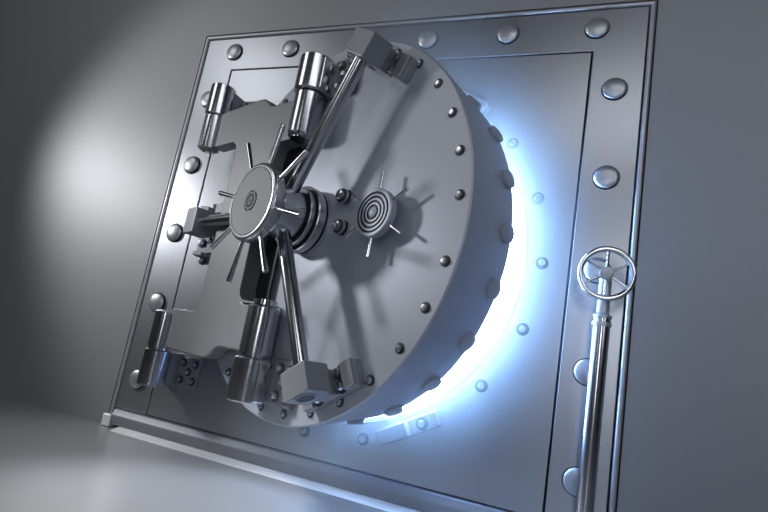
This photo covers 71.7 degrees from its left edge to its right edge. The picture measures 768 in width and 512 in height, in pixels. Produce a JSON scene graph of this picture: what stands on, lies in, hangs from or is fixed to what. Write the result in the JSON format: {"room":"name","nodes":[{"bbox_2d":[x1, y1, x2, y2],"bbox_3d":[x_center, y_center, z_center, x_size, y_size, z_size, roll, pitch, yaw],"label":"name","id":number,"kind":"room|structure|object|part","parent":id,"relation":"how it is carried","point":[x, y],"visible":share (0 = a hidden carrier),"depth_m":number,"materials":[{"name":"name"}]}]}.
{"room":"bank vault entrance","nodes":[
{"label":"bank vault entrance","id":0,"kind":"room"},
{"bbox_2d":[0,395,388,511],"bbox_3d":[-2.820,0.448,-0.005,19.000,0.100,9.600,5,-12,22],"label":"floor","id":1,"kind":"structure","parent":0,"point":[51,460],"depth_m":3.03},
{"bbox_2d":[575,246,636,511],"bbox_3d":[1.130,0.779,2.849,0.304,1.675,0.260,5,-12,22],"label":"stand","id":2,"kind":"object","parent":1,"relation":"on","point":[601,324],"visible":1,"depth_m":2.85,"materials":[{"name":"metal"}]},
{"bbox_3d":[1.100,0.946,2.817,0.092,1.250,0.092,5,-12,22],"label":"post","id":3,"kind":"part","parent":2,"relation":"part of","materials":[{"name":"metal"}]},
{"bbox_2d":[0,0,767,511],"bbox_3d":[-0.701,-1.748,4.720,19.000,6.650,0.600,5,-12,22],"label":"wall","id":4,"kind":"structure","parent":0,"point":[95,95],"depth_m":4.26,"materials":[{"name":"paint"}]},
{"bbox_2d":[147,89,324,358],"bbox_3d":[-1.043,-0.224,3.666,1.368,1.872,0.211,0,-15,42],"label":"crane hinge","id":5,"kind":"object","parent":4,"relation":"attached to","point":[239,315],"visible":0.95,"depth_m":3.54,"materials":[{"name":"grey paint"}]},
{"bbox_2d":[110,427,420,511],"bbox_3d":[-0.438,1.462,3.386,3.450,0.026,0.118,5,-12,22],"label":"trim","id":6,"kind":"structure","parent":4,"relation":"attached to","point":[320,487],"depth_m":3.50,"materials":[{"name":"metal"}]},
{"bbox_2d":[183,26,514,427],"bbox_3d":[-0.438,-0.195,3.301,2.404,2.404,0.944,-1,-15,45],"label":"door","id":7,"kind":"structure","parent":4,"relation":"in","point":[392,229],"depth_m":2.81,"materials":[{"name":"metal"}]},
{"bbox_3d":[-0.728,0.727,3.095,0.188,0.234,0.155,-1,-15,45],"label":"hinge arm","id":8,"kind":"part","parent":7,"relation":"part of","materials":[{"name":"metal"}]},
{"bbox_3d":[-0.400,-1.143,3.460,0.188,0.227,0.155,-1,-15,45],"label":"hinge arm","id":9,"kind":"part","parent":7,"relation":"part of","materials":[{"name":"metal"}]},
{"bbox_2d":[101,0,656,511],"bbox_3d":[-0.201,-0.171,3.791,3.673,3.417,0.596,5,-12,22],"label":"door frame","id":10,"kind":"structure","parent":4,"relation":"attached to","point":[566,91],"depth_m":3.41,"materials":[{"name":"metal"}]},
{"bbox_3d":[-1.835,-0.356,4.527,0.033,3.311,0.150,5,-12,22],"label":"edge trim","id":11,"kind":"part","parent":10,"relation":"part of","materials":[{"name":"metal"}]},
{"bbox_3d":[-1.627,0.838,3.966,0.135,0.236,0.180,5,-12,22],"label":"hinge arm","id":12,"kind":"part","parent":10,"relation":"part of","materials":[{"name":"metal"}]},
{"bbox_3d":[-1.270,-1.204,4.364,0.135,0.236,0.180,5,-12,22],"label":"hinge arm","id":13,"kind":"part","parent":10,"relation":"part of","materials":[{"name":"metal"}]},
{"bbox_3d":[-0.447,1.412,3.528,3.540,0.119,0.170,5,-12,22],"label":"rail","id":14,"kind":"part","parent":10,"relation":"part of","materials":[{"name":"metal"}]},
{"bbox_3d":[0.107,-1.784,4.165,3.636,0.028,0.150,5,-12,22],"label":"edge trim","id":15,"kind":"part","parent":10,"relation":"part of","materials":[{"name":"metal"}]},
{"bbox_3d":[-0.125,-0.118,3.994,3.655,3.417,0.150,5,-12,22],"label":"backing plate","id":16,"kind":"part","parent":10,"relation":"part of","materials":[{"name":"metal"}]},
{"bbox_3d":[1.492,-0.036,3.184,0.034,3.311,0.150,5,-12,22],"label":"edge trim","id":17,"kind":"part","parent":10,"relation":"part of","materials":[{"name":"metal"}]},
{"bbox_2d":[372,188,520,417],"bbox_3d":[0.040,0.112,4.449,2.410,2.410,1.099,5,-12,22],"label":"trim","id":18,"kind":"structure","parent":4,"relation":"attached to","point":[513,188],"depth_m":4.15,"materials":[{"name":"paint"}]},
{"bbox_2d":[403,188,522,409],"bbox_3d":[-0.008,0.079,4.323,2.390,2.390,1.277,5,-12,22],"label":"light","id":19,"kind":"object","parent":4,"relation":"attached to","point":[501,305],"visible":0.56,"depth_m":4.45,"materials":[{"name":"white"}]}
]}

